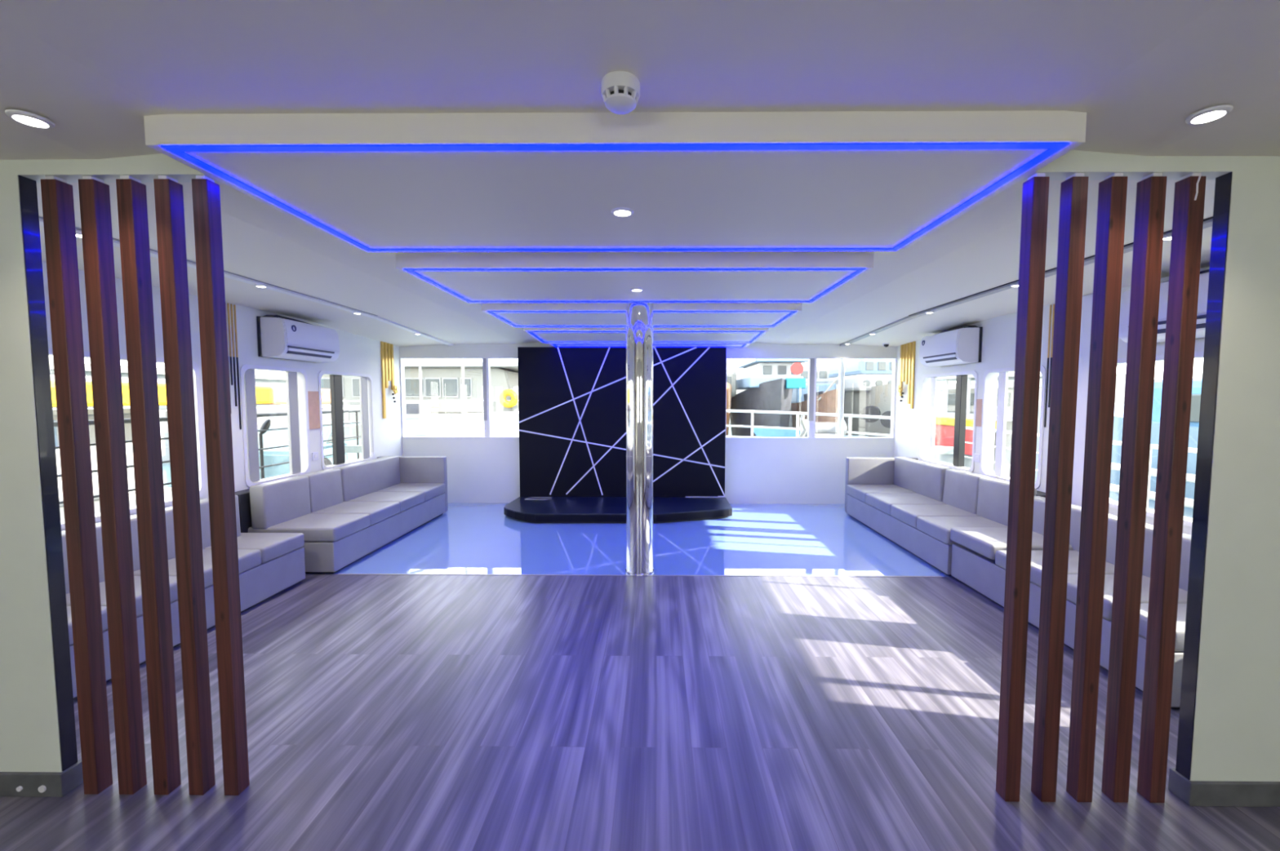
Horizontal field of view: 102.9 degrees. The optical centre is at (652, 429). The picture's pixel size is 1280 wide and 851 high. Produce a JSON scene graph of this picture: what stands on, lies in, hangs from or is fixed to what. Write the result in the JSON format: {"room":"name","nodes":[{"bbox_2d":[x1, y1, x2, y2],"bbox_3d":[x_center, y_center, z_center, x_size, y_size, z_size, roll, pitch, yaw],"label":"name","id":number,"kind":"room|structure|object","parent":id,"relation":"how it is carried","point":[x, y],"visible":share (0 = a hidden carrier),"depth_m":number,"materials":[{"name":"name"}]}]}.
{"room":"ship interior","nodes":[
{"label":"ship interior","id":0,"kind":"room"},
{"bbox_2d":[0,160,62,772],"bbox_3d":[-2.904,0.201,1.884,1.360,2.360,0.051,0,4,1],"label":"wall","id":1,"kind":"structure","parent":0,"point":[29,734],"depth_m":1.87,"materials":[{"name":"paint"}]},
{"bbox_2d":[0,760,83,797],"bbox_3d":[-2.899,1.334,1.956,1.372,0.088,0.082,0,4,1],"label":"baseboard","id":2,"kind":"structure","parent":1,"relation":"attached to","point":[58,784],"depth_m":1.91,"materials":[{"name":"metal"}]},
{"bbox_2d":[17,175,77,771],"bbox_3d":[-2.222,0.194,1.879,0.004,2.195,0.049,0,4,1],"label":"trim","id":3,"kind":"structure","parent":1,"relation":"attached to","point":[28,187],"depth_m":1.87,"materials":[{"name":"metal"}]},
{"bbox_2d":[14,153,221,182],"bbox_3d":[-1.823,-0.939,1.813,0.880,0.094,0.068,0,4,1],"label":"trim","id":4,"kind":"structure","parent":1,"relation":"attached to","point":[144,168],"depth_m":1.78,"materials":[{"name":"paint"}]},
{"bbox_2d":[42,262,402,531],"bbox_3d":[-3.643,0.161,2.021,0.120,2.580,10.550,0,4,1],"label":"wall","id":5,"kind":"structure","parent":0,"point":[358,354],"depth_m":4.57,"materials":[{"name":"paint"}]},
{"bbox_2d":[48,348,205,529],"bbox_3d":[-3.619,0.065,3.052,0.108,1.085,1.960,0,4,1],"label":"window","id":6,"kind":"structure","parent":5,"relation":"in","point":[168,502],"depth_m":3.99,"materials":[{"name":"white"}]},
{"bbox_2d":[225,302,241,429],"bbox_3d":[-3.557,-0.524,4.308,0.009,1.065,0.143,0,4,1],"label":"ornament","id":7,"kind":"object","parent":5,"relation":"attached to","point":[228,304],"visible":0.57,"depth_m":4.33,"materials":[{"name":"gold metal"}]},
{"bbox_2d":[240,364,311,487],"bbox_3d":[-3.604,-0.046,4.848,0.108,1.085,0.840,0,4,1],"label":"window","id":8,"kind":"structure","parent":5,"relation":"in","point":[296,381],"depth_m":5.02,"materials":[{"name":"white"}]},
{"bbox_2d":[256,315,339,363],"bbox_3d":[-3.432,-0.874,4.998,0.245,0.394,0.816,0,4,1],"label":"air conditioner","id":9,"kind":"object","parent":5,"relation":"attached to","point":[280,337],"visible":1,"depth_m":4.76,"materials":[{"name":"white plastic"}]},
{"bbox_2d":[318,370,375,470],"bbox_3d":[-3.594,-0.116,5.961,0.108,1.085,1.030,0,4,1],"label":"window","id":10,"kind":"structure","parent":5,"relation":"in","point":[366,381],"depth_m":5.86,"materials":[{"name":"white"}]},
{"bbox_2d":[380,341,397,418],"bbox_3d":[-3.503,-0.650,6.822,0.072,1.005,0.313,0,4,1],"label":"ornament","id":11,"kind":"object","parent":5,"relation":"attached to","point":[386,349],"visible":0.97,"depth_m":6.75,"materials":[{"name":"gold metal"}]},
{"bbox_2d":[0,502,1279,850],"bbox_3d":[-0.119,1.412,2.118,7.130,0.080,10.450,0,4,1],"label":"floor","id":12,"kind":"structure","parent":0,"point":[384,713],"depth_m":2.42,"materials":[{"name":"grey wood"}]},
{"bbox_2d":[40,175,112,794],"bbox_3d":[-2.119,0.244,1.882,0.054,2.276,0.054,0,4,1],"label":"timber slat","id":13,"kind":"object","parent":12,"relation":"on","point":[57,195],"visible":1,"depth_m":1.86,"materials":[{"name":"brown wood"}]},
{"bbox_2d":[78,175,146,795],"bbox_3d":[-1.986,0.244,1.881,0.054,2.276,0.054,0,4,1],"label":"timber slat","id":14,"kind":"object","parent":12,"relation":"on","point":[94,193],"visible":1,"depth_m":1.86,"materials":[{"name":"brown wood"}]},
{"bbox_2d":[115,175,181,795],"bbox_3d":[-1.852,0.244,1.880,0.054,2.276,0.054,0,4,1],"label":"timber slat","id":15,"kind":"object","parent":12,"relation":"on","point":[131,196],"visible":1,"depth_m":1.86,"materials":[{"name":"brown wood"}]},
{"bbox_2d":[61,494,305,699],"bbox_3d":[-3.195,0.935,3.167,0.746,0.735,1.950,0,4,1],"label":"bench sofa","id":16,"kind":"object","parent":12,"relation":"on","point":[269,564],"visible":0.19,"depth_m":3.54,"materials":[{"name":"grey"}]},
{"bbox_2d":[66,606,107,645],"bbox_3d":[-3.154,0.999,2.467,0.652,0.118,0.449,0,4,1],"label":"seat cushion","id":17,"kind":"object","parent":16,"relation":"on","point":[104,609],"depth_m":2.62,"materials":[{"name":"grey leather"}]},
{"bbox_2d":[61,514,140,594],"bbox_3d":[-3.323,0.746,3.034,0.136,0.342,0.687,0,4,1],"label":"cushion","id":18,"kind":"object","parent":16,"relation":"on","point":[134,528],"depth_m":3.02,"materials":[{"name":"grey leather"}]},
{"bbox_2d":[66,576,177,617],"bbox_3d":[-3.150,0.971,2.919,0.652,0.118,0.445,0,4,1],"label":"seat cushion","id":19,"kind":"object","parent":16,"relation":"on","point":[172,580],"depth_m":2.92,"materials":[{"name":"grey leather"}]},
{"bbox_2d":[133,549,261,588],"bbox_3d":[-3.146,0.940,3.418,0.652,0.118,0.545,0,4,1],"label":"seat cushion","id":20,"kind":"object","parent":16,"relation":"on","point":[249,560],"depth_m":3.50,"materials":[{"name":"grey leather"}]},
{"bbox_2d":[164,494,240,559],"bbox_3d":[-3.317,0.704,3.708,0.136,0.342,0.637,0,4,1],"label":"cushion","id":21,"kind":"object","parent":16,"relation":"on","point":[204,504],"depth_m":3.69,"materials":[{"name":"grey leather"}]},
{"bbox_2d":[204,533,304,564],"bbox_3d":[-3.141,0.909,3.917,0.652,0.118,0.445,0,4,1],"label":"seat cushion","id":22,"kind":"object","parent":16,"relation":"on","point":[273,548],"depth_m":3.90,"materials":[{"name":"grey leather"}]},
{"bbox_2d":[153,175,215,795],"bbox_3d":[-1.718,0.244,1.879,0.054,2.276,0.054,0,4,1],"label":"timber slat","id":23,"kind":"object","parent":12,"relation":"on","point":[168,193],"visible":1,"depth_m":1.86,"materials":[{"name":"brown wood"}]},
{"bbox_2d":[191,175,249,795],"bbox_3d":[-1.585,0.244,1.878,0.054,2.276,0.054,0,4,1],"label":"timber slat","id":24,"kind":"object","parent":12,"relation":"on","point":[206,193],"visible":1,"depth_m":1.86,"materials":[{"name":"brown wood"}]},
{"bbox_2d":[235,455,448,573],"bbox_3d":[-3.105,0.784,5.434,0.886,0.755,2.415,0,4,1],"label":"bench sofa","id":25,"kind":"object","parent":12,"relation":"on","point":[344,514],"visible":0.95,"depth_m":4.96,"materials":[{"name":"grey"}]},
{"bbox_2d":[248,476,311,528],"bbox_3d":[-3.310,0.644,4.556,0.137,0.367,0.567,0,4,1],"label":"cushion","id":26,"kind":"object","parent":25,"relation":"on","point":[276,503],"depth_m":4.44,"materials":[{"name":"grey leather"}]},
{"bbox_2d":[248,514,369,542],"bbox_3d":[-3.066,0.877,4.563,0.792,0.123,0.549,0,4,1],"label":"seat cushion","id":27,"kind":"object","parent":25,"relation":"on","point":[314,527],"depth_m":4.41,"materials":[{"name":"grey leather"}]},
{"bbox_2d":[297,468,343,512],"bbox_3d":[-3.310,0.611,5.097,0.146,0.367,0.492,0,4,1],"label":"cushion","id":28,"kind":"object","parent":25,"relation":"on","point":[326,486],"depth_m":5.07,"materials":[{"name":"grey leather"}]},
{"bbox_2d":[310,502,399,525],"bbox_3d":[-3.061,0.842,5.119,0.792,0.123,0.555,0,4,1],"label":"seat cushion","id":29,"kind":"object","parent":25,"relation":"on","point":[380,513],"depth_m":5.07,"materials":[{"name":"grey leather"}]},
{"bbox_2d":[333,455,399,502],"bbox_3d":[-3.297,0.558,5.943,0.137,0.367,1.177,0,4,1],"label":"cushion","id":30,"kind":"object","parent":25,"relation":"on","point":[358,480],"depth_m":5.83,"materials":[{"name":"grey leather"}]},
{"bbox_2d":[346,492,424,512],"bbox_3d":[-3.056,0.807,5.683,0.792,0.123,0.565,0,4,1],"label":"seat cushion","id":31,"kind":"object","parent":25,"relation":"on","point":[408,501],"depth_m":5.64,"materials":[{"name":"grey leather"}]},
{"bbox_2d":[376,483,445,501],"bbox_3d":[-3.051,0.771,6.262,0.792,0.123,0.585,0,4,1],"label":"seat cushion","id":32,"kind":"object","parent":25,"relation":"on","point":[432,491],"depth_m":6.21,"materials":[{"name":"grey leather"}]},
{"bbox_2d":[503,497,732,523],"bbox_3d":[-0.434,1.036,6.561,2.890,0.120,1.030,0,4,1],"label":"stage","id":33,"kind":"object","parent":12,"relation":"on","point":[556,509],"visible":1,"depth_m":6.33,"materials":[{"name":"black"}]},
{"bbox_2d":[517,346,726,497],"bbox_3d":[-0.411,-0.035,7.087,2.854,2.192,0.154,0,4,1],"label":"backdrop panel","id":34,"kind":"object","parent":33,"relation":"on","point":[572,400],"visible":0.8,"depth_m":7.01,"materials":[{"name":"black"}]},
{"bbox_2d":[625,302,653,576],"bbox_3d":[-0.107,0.046,4.337,0.248,2.372,0.248,0,4,1],"label":"steel column","id":35,"kind":"structure","parent":12,"relation":"on","point":[639,316],"depth_m":4.25,"materials":[{"name":"silver"}]},
{"bbox_2d":[337,573,943,577],"bbox_3d":[-0.109,1.235,4.303,5.110,0.003,0.018,0,4,1],"label":"trim","id":36,"kind":"structure","parent":12,"relation":"on","point":[338,574],"depth_m":4.30,"materials":[{"name":"grey metal"}]},
{"bbox_2d":[844,457,1045,576],"bbox_3d":[2.920,0.793,5.413,0.901,0.755,2.352,0,4,1],"label":"bench sofa","id":37,"kind":"object","parent":12,"relation":"on","point":[915,504],"visible":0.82,"depth_m":5.20,"materials":[{"name":"grey"}]},
{"bbox_2d":[846,484,915,502],"bbox_3d":[2.880,0.784,6.210,0.807,0.128,0.585,0,4,1],"label":"seat cushion","id":38,"kind":"object","parent":37,"relation":"on","point":[858,493],"depth_m":6.18,"materials":[{"name":"grey leather"}]},
{"bbox_2d":[866,493,946,515],"bbox_3d":[2.874,0.822,5.601,0.807,0.128,0.625,0,4,1],"label":"seat cushion","id":39,"kind":"object","parent":37,"relation":"on","point":[882,503],"depth_m":5.56,"materials":[{"name":"grey leather"}]},
{"bbox_2d":[893,457,952,502],"bbox_3d":[3.126,0.566,5.936,0.130,0.367,1.077,0,4,1],"label":"cushion","id":40,"kind":"object","parent":37,"relation":"on","point":[925,479],"depth_m":5.82,"materials":[{"name":"grey leather"}]},
{"bbox_2d":[890,504,978,528],"bbox_3d":[2.869,0.857,5.022,0.807,0.128,0.525,0,4,1],"label":"seat cushion","id":41,"kind":"object","parent":37,"relation":"on","point":[907,515],"depth_m":4.98,"materials":[{"name":"grey leather"}]},
{"bbox_2d":[916,516,1007,544],"bbox_3d":[2.865,0.890,4.499,0.807,0.128,0.514,0,4,1],"label":"seat cushion","id":42,"kind":"object","parent":37,"relation":"on","point":[937,529],"depth_m":4.50,"materials":[{"name":"grey leather"}]},
{"bbox_2d":[942,469,989,514],"bbox_3d":[3.129,0.618,5.090,0.150,0.367,0.552,0,4,1],"label":"cushion","id":43,"kind":"object","parent":37,"relation":"on","point":[961,488],"depth_m":5.05,"materials":[{"name":"grey leather"}]},
{"bbox_2d":[976,477,1036,526],"bbox_3d":[3.119,0.654,4.512,0.140,0.367,0.572,0,4,1],"label":"cushion","id":44,"kind":"object","parent":37,"relation":"on","point":[992,494],"depth_m":4.57,"materials":[{"name":"grey leather"}]},
{"bbox_2d":[995,173,1049,801],"bbox_3d":[1.341,0.249,1.852,0.054,2.276,0.054,0,4,1],"label":"timber slat","id":45,"kind":"object","parent":12,"relation":"on","point":[1035,195],"visible":1,"depth_m":1.83,"materials":[{"name":"brown wood"}]},
{"bbox_2d":[1031,173,1088,802],"bbox_3d":[1.474,0.250,1.851,0.054,2.276,0.054,0,4,1],"label":"timber slat","id":46,"kind":"object","parent":12,"relation":"on","point":[1074,190],"visible":1,"depth_m":1.83,"materials":[{"name":"brown wood"}]},
{"bbox_2d":[950,496,1191,708],"bbox_3d":[2.904,0.950,3.319,0.896,0.700,1.822,0,4,1],"label":"bench sofa","id":47,"kind":"object","parent":12,"relation":"on","point":[979,559],"visible":0.34,"depth_m":3.35,"materials":[{"name":"grey"}]},
{"bbox_2d":[950,527,1073,559],"bbox_3d":[2.862,0.883,3.957,0.802,0.113,0.535,0,4,1],"label":"seat cushion","id":48,"kind":"object","parent":47,"relation":"on","point":[984,541],"depth_m":3.93,"materials":[{"name":"grey leather"}]},
{"bbox_2d":[995,550,1114,586],"bbox_3d":[2.865,0.943,3.440,0.787,0.113,0.495,0,4,1],"label":"seat cushion","id":49,"kind":"object","parent":47,"relation":"on","point":[1000,555],"depth_m":3.39,"materials":[{"name":"grey leather"}]},
{"bbox_2d":[1032,496,1115,551],"bbox_3d":[3.111,0.721,3.842,0.135,0.307,0.717,0,4,1],"label":"cushion","id":50,"kind":"object","parent":47,"relation":"on","point":[1039,501],"depth_m":3.71,"materials":[{"name":"grey leather"}]},
{"bbox_2d":[1066,574,1187,621],"bbox_3d":[2.861,0.972,2.966,0.787,0.113,0.445,0,4,1],"label":"seat cushion","id":51,"kind":"object","parent":47,"relation":"on","point":[1072,583],"depth_m":2.93,"materials":[{"name":"grey leather"}]},
{"bbox_2d":[1106,516,1191,591],"bbox_3d":[3.104,0.767,3.103,0.135,0.307,0.737,0,4,1],"label":"cushion","id":52,"kind":"object","parent":47,"relation":"on","point":[1112,521],"depth_m":3.12,"materials":[{"name":"grey leather"}]},
{"bbox_2d":[1138,604,1186,651],"bbox_3d":[2.857,0.996,2.574,0.787,0.113,0.329,0,4,1],"label":"seat cushion","id":53,"kind":"object","parent":47,"relation":"on","point":[1181,610],"depth_m":2.55,"materials":[{"name":"grey leather"}]},
{"bbox_2d":[1066,173,1127,802],"bbox_3d":[1.608,0.250,1.850,0.054,2.276,0.054,0,4,1],"label":"timber slat","id":54,"kind":"object","parent":12,"relation":"on","point":[1112,194],"visible":1,"depth_m":1.83,"materials":[{"name":"brown wood"}]},
{"bbox_2d":[1101,173,1166,803],"bbox_3d":[1.742,0.250,1.848,0.054,2.276,0.054,0,4,1],"label":"timber slat","id":55,"kind":"object","parent":12,"relation":"on","point":[1150,201],"visible":1,"depth_m":1.83,"materials":[{"name":"brown wood"}]},
{"bbox_2d":[1137,173,1206,803],"bbox_3d":[1.876,0.251,1.845,0.054,2.276,0.058,0,4,1],"label":"timber slat","id":56,"kind":"object","parent":12,"relation":"on","point":[1189,191],"visible":1,"depth_m":1.83,"materials":[{"name":"brown wood"}]},
{"bbox_2d":[0,0,1279,346],"bbox_3d":[-0.117,-1.018,1.917,7.130,0.405,10.550,0,4,1],"label":"ceiling","id":57,"kind":"structure","parent":0,"point":[1137,69],"depth_m":1.39,"materials":[{"name":"beige paint"}]},
{"bbox_2d":[4,109,55,128],"bbox_3d":[-1.856,-0.921,1.522,0.096,0.014,0.096,0,4,1],"label":"recessed light","id":58,"kind":"object","parent":57,"relation":"in","point":[24,117],"visible":1,"depth_m":1.51,"materials":[{"name":"white plastic"}]},
{"bbox_2d":[39,218,453,346],"bbox_3d":[-2.852,-0.899,1.948,0.070,0.113,10.350,0,4,1],"label":"trim","id":59,"kind":"structure","parent":57,"relation":"attached to","point":[115,243],"depth_m":4.16,"materials":[{"name":"white"}]},
{"bbox_2d":[143,111,1086,251],"bbox_3d":[-0.119,-0.953,2.121,2.868,0.104,1.140,0,4,1],"label":"ceiling panel","id":60,"kind":"object","parent":57,"relation":"attached to","point":[886,180],"visible":0.98,"depth_m":1.76,"materials":[{"name":"white paint"}]},
{"bbox_2d":[600,71,639,115],"bbox_3d":[-0.087,-0.919,1.407,0.108,0.069,0.108,0,4,1],"label":"smoke detector","id":61,"kind":"object","parent":57,"relation":"attached to","point":[620,90],"visible":1,"depth_m":1.37,"materials":[{"name":"white plastic"}]},
{"bbox_2d":[395,253,874,302],"bbox_3d":[-0.106,-1.045,3.599,2.868,0.104,1.088,0,4,1],"label":"ceiling panel","id":62,"kind":"object","parent":57,"relation":"attached to","point":[467,277],"visible":0.96,"depth_m":3.23,"materials":[{"name":"white paint"}]},
{"bbox_2d":[481,302,802,328],"bbox_3d":[-0.093,-1.129,5.061,2.868,0.116,1.000,0,4,1],"label":"ceiling panel","id":63,"kind":"object","parent":57,"relation":"attached to","point":[515,315],"visible":0.7,"depth_m":4.74,"materials":[{"name":"white paint"}]},
{"bbox_2d":[523,328,768,342],"bbox_3d":[-0.069,-1.175,6.185,2.780,0.164,0.830,0,4,1],"label":"ceiling panel","id":64,"kind":"object","parent":57,"relation":"attached to","point":[540,335],"visible":0.7,"depth_m":6.02,"materials":[{"name":"white paint"}]},
{"bbox_2d":[548,342,750,347],"bbox_3d":[-0.038,-1.186,6.875,2.660,0.142,0.310,0,4,1],"label":"ceiling panel","id":65,"kind":"object","parent":57,"relation":"attached to","point":[553,344],"visible":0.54,"depth_m":6.80,"materials":[{"name":"white paint"}]},
{"bbox_2d":[840,218,1213,346],"bbox_3d":[2.588,-0.890,1.901,0.070,0.113,10.350,0,4,1],"label":"trim","id":66,"kind":"structure","parent":57,"relation":"attached to","point":[1206,224],"depth_m":4.19,"materials":[{"name":"grey metal"}]},
{"bbox_2d":[1184,104,1233,124],"bbox_3d":[1.628,-0.915,1.492,0.096,0.014,0.096,0,4,1],"label":"recessed light","id":67,"kind":"object","parent":57,"relation":"in","point":[1212,113],"visible":1,"depth_m":1.48,"materials":[{"name":"white plastic"}]},
{"bbox_2d":[399,342,897,504],"bbox_3d":[-0.072,-0.156,7.205,7.130,2.580,0.100,0,4,1],"label":"wall","id":68,"kind":"structure","parent":0,"point":[480,470],"depth_m":7.19,"materials":[{"name":"paint"}]},
{"bbox_2d":[399,357,519,438],"bbox_3d":[-2.691,-0.442,7.202,1.690,1.135,0.096,0,4,1],"label":"window","id":69,"kind":"structure","parent":68,"relation":"in","point":[486,361],"depth_m":7.19,"materials":[{"name":"white"}]},
{"bbox_2d":[344,435,953,454],"bbox_3d":[-0.076,0.227,8.461,8.900,0.100,2.340,0,4,1],"label":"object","id":70,"kind":"structure","parent":68,"relation":"attached to","point":[348,449],"depth_m":7.33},
{"bbox_2d":[405,411,519,436],"bbox_3d":[-2.882,-0.052,8.292,2.492,0.471,0.146,-3,4,-37],"label":"bow railing","id":71,"kind":"object","parent":70,"relation":"on","point":[502,429],"visible":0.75,"depth_m":8.14,"materials":[{"name":"grey"}]},
{"bbox_2d":[725,409,890,437],"bbox_3d":[2.505,-0.070,8.550,3.275,0.488,0.256,2,4,32],"label":"bow railing","id":72,"kind":"object","parent":70,"relation":"on","point":[849,432],"visible":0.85,"depth_m":8.68,"materials":[{"name":"grey"}]},
{"bbox_2d":[798,414,868,437],"bbox_3d":[2.814,-0.013,8.067,1.038,0.434,0.746,0,4,1],"label":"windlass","id":73,"kind":"object","parent":70,"relation":"on","point":[822,429],"visible":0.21,"depth_m":8.17,"materials":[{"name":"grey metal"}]},
{"bbox_2d":[837,359,844,437],"bbox_3d":[2.767,-1.058,7.425,0.078,2.600,0.080,0,4,1],"label":"pole","id":74,"kind":"object","parent":70,"relation":"on","point":[842,362],"visible":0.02,"depth_m":7.43,"materials":[{"name":"grey"}]},
{"bbox_2d":[725,357,897,439],"bbox_3d":[2.206,-0.434,7.160,2.375,1.135,0.096,0,4,1],"label":"window","id":75,"kind":"structure","parent":68,"relation":"in","point":[812,362],"depth_m":7.13,"materials":[{"name":"white"}]},
{"bbox_2d":[893,266,1209,535],"bbox_3d":[3.407,0.173,1.959,0.120,2.580,10.550,0,4,1],"label":"wall","id":76,"kind":"structure","parent":0,"point":[999,333],"depth_m":5.16,"materials":[{"name":"paint"}]},
{"bbox_2d":[897,341,915,408],"bbox_3d":[3.354,-0.708,6.765,0.072,0.865,0.368,0,4,1],"label":"ornament","id":77,"kind":"object","parent":76,"relation":"attached to","point":[907,363],"visible":0.97,"depth_m":6.71,"materials":[{"name":"gold metal"}]},
{"bbox_2d":[918,370,977,472],"bbox_3d":[3.428,-0.102,5.875,0.108,1.085,1.120,0,4,1],"label":"window","id":78,"kind":"structure","parent":76,"relation":"in","point":[928,393],"depth_m":5.82,"materials":[{"name":"white"}]},
{"bbox_2d":[919,325,982,367],"bbox_3d":[3.258,-0.904,5.613,0.245,0.394,0.786,0,4,1],"label":"air conditioner","id":79,"kind":"object","parent":76,"relation":"attached to","point":[961,345],"visible":1,"depth_m":5.36,"materials":[{"name":"white plastic"}]},
{"bbox_2d":[979,364,1046,488],"bbox_3d":[3.418,-0.036,4.802,0.108,1.085,0.830,0,4,1],"label":"window","id":80,"kind":"structure","parent":76,"relation":"in","point":[989,377],"depth_m":5.00,"materials":[{"name":"white"}]},
{"bbox_2d":[1044,304,1054,427],"bbox_3d":[3.364,-0.528,4.266,0.009,1.035,0.152,0,4,1],"label":"ornament","id":81,"kind":"object","parent":76,"relation":"attached to","point":[1053,313],"visible":0.37,"depth_m":4.31,"materials":[{"name":"gold metal"}]},
{"bbox_2d":[1071,293,1093,506],"bbox_3d":[3.350,0.112,3.998,0.030,2.290,0.155,0,4,1],"label":"trim","id":82,"kind":"structure","parent":76,"relation":"attached to","point":[1086,304],"depth_m":3.96,"materials":[{"name":"white"}]},
{"bbox_2d":[1118,269,1208,343],"bbox_3d":[3.236,-0.746,3.063,0.245,0.394,0.736,0,4,1],"label":"air conditioner","id":83,"kind":"object","parent":76,"relation":"attached to","point":[1204,275],"visible":0.11,"depth_m":3.11,"materials":[{"name":"white plastic"}]},
{"bbox_2d":[1190,155,1279,782],"bbox_3d":[2.668,0.210,1.835,1.355,2.360,0.051,0,4,1],"label":"wall","id":84,"kind":"structure","parent":0,"point":[1237,726],"depth_m":1.82,"materials":[{"name":"paint"}]},
{"bbox_2d":[1022,150,1234,180],"bbox_3d":[1.575,-0.933,1.783,0.855,0.094,0.068,0,4,1],"label":"trim","id":85,"kind":"structure","parent":84,"relation":"attached to","point":[1096,166],"depth_m":1.75,"materials":[{"name":"paint"}]},
{"bbox_2d":[1175,172,1232,780],"bbox_3d":[1.989,0.201,1.842,0.004,2.195,0.049,0,4,1],"label":"trim","id":86,"kind":"structure","parent":84,"relation":"attached to","point":[1223,183],"depth_m":1.84,"materials":[{"name":"metal"}]},
{"bbox_2d":[1168,768,1279,807],"bbox_3d":[2.661,1.344,1.907,1.367,0.088,0.082,0,4,1],"label":"baseboard","id":87,"kind":"structure","parent":84,"relation":"attached to","point":[1193,793],"depth_m":1.87,"materials":[{"name":"metal"}]},
{"label":"outside","id":88,"kind":"structure","parent":0,"visible":0},
{"bbox_2d":[162,424,732,487],"bbox_3d":[0.306,0.581,35.102,120.000,0.100,90.000,0,4,1],"label":"water","id":89,"kind":"structure","parent":88,"point":[166,467],"depth_m":18.36,"materials":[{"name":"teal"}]},
{"bbox_2d":[48,361,286,463],"bbox_3d":[-22.805,-0.625,22.206,6.600,3.850,24.400,0,4,1],"label":"building","id":90,"kind":"structure","parent":89,"relation":"on","point":[261,380],"depth_m":20.71,"materials":[{"name":"grey"}]},
{"bbox_2d":[161,404,415,435],"bbox_3d":[-9.265,0.643,13.298,3.240,2.450,6.900,0,4,1],"label":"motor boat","id":91,"kind":"object","parent":89,"relation":"on","point":[351,416],"visible":0.02,"depth_m":12.70,"materials":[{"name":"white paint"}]},
{"bbox_2d":[320,359,519,436],"bbox_3d":[-7.919,-1.125,21.242,10.986,5.000,5.600,0,4,1],"label":"passenger boat","id":92,"kind":"object","parent":89,"relation":"on","point":[437,382],"visible":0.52,"depth_m":18.77,"materials":[{"name":"grey"}]},
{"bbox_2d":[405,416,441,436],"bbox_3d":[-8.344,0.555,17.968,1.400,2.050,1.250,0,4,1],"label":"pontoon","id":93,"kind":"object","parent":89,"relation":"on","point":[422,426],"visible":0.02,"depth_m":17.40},
{"bbox_2d":[729,359,808,437],"bbox_3d":[5.076,-0.853,22.747,2.550,4.300,6.400,0,4,1],"label":"wooden boat","id":94,"kind":"object","parent":89,"relation":"on","point":[768,384],"visible":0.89,"depth_m":20.52,"materials":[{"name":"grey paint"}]},
{"bbox_2d":[788,361,835,427],"bbox_3d":[7.866,-2.071,27.105,2.250,6.200,7.500,0,4,1],"label":"boat","id":95,"kind":"object","parent":89,"relation":"on","point":[799,395],"visible":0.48,"depth_m":24.77,"materials":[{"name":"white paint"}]},
{"bbox_2d":[791,368,845,428],"bbox_3d":[6.858,-0.483,20.750,1.250,3.814,4.400,0,4,1],"label":"fishing boat","id":96,"kind":"object","parent":89,"relation":"on","point":[827,402],"visible":0.41,"depth_m":19.32,"materials":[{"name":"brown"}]},
{"bbox_2d":[816,359,944,437],"bbox_3d":[11.236,-1.577,26.605,4.400,5.282,12.500,0,4,1],"label":"ferry","id":97,"kind":"object","parent":89,"relation":"on","point":[868,382],"visible":0.39,"depth_m":23.27,"materials":[{"name":"grey"}]},
{"bbox_2d":[728,373,1125,424],"bbox_3d":[18.486,-3.271,54.741,64.000,5.200,6.000,0,4,1],"label":"building","id":98,"kind":"structure","parent":89,"relation":"on","point":[1121,377],"depth_m":51.50,"materials":[{"name":"grey"}]},
{"bbox_2d":[933,372,1042,482],"bbox_3d":[8.989,0.253,13.062,2.650,3.300,4.600,0,4,1],"label":"boat","id":99,"kind":"object","parent":89,"relation":"on","point":[944,420],"visible":0.23,"depth_m":13.07,"materials":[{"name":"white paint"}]},
{"bbox_2d":[1109,377,1202,518],"bbox_3d":[7.669,0.883,5.698,2.760,2.950,9.400,0,4,1],"label":"boat","id":100,"kind":"object","parent":89,"relation":"on","point":[1197,383],"visible":0.02,"depth_m":6.77,"materials":[{"name":"paint"}]},
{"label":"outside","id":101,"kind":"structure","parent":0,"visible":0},
{"bbox_2d":[59,487,172,520],"bbox_3d":[-12.393,2.113,1.243,35.200,1.000,22.000,0,4,1],"label":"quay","id":102,"kind":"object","parent":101,"point":[167,491],"depth_m":8.30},
{"bbox_2d":[52,408,135,506],"bbox_3d":[-9.827,0.592,5.635,1.650,1.500,7.200,0,4,1],"label":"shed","id":103,"kind":"object","parent":102,"relation":"on","point":[126,411],"visible":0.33,"depth_m":8.35,"materials":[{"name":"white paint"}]},
{"bbox_2d":[50,380,330,407],"bbox_3d":[-8.237,0.211,8.402,0.620,1.920,8.600,0,4,1],"label":"awning","id":104,"kind":"object","parent":102,"relation":"on","point":[264,395],"visible":0.27,"depth_m":10.24,"materials":[{"name":"orange paint"}]},
{"bbox_2d":[257,421,361,479],"bbox_3d":[-6.712,0.466,10.158,1.460,1.199,2.700,0,4,1],"label":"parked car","id":105,"kind":"object","parent":102,"relation":"on","point":[273,438],"visible":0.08,"depth_m":9.40,"materials":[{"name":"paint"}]},
{"bbox_3d":[-0.106,1.473,2.497,9.950,0.150,11.200,0,4,1],"label":"trim","id":106,"kind":"structure","parent":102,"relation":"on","visible":0},
{"bbox_2d":[53,409,360,504],"bbox_3d":[-4.798,0.496,6.035,0.044,1.352,7.532,0,4,1],"label":"railing","id":107,"kind":"object","parent":106,"relation":"on","point":[281,414],"visible":0.07,"depth_m":6.38,"materials":[{"name":"black"}]},
{"bbox_2d":[964,426,1197,508],"bbox_3d":[4.762,0.697,4.911,0.044,1.112,6.232,0,4,1],"label":"railing","id":108,"kind":"object","parent":106,"relation":"on","point":[1114,442],"visible":0.13,"depth_m":4.89,"materials":[{"name":"grey"}]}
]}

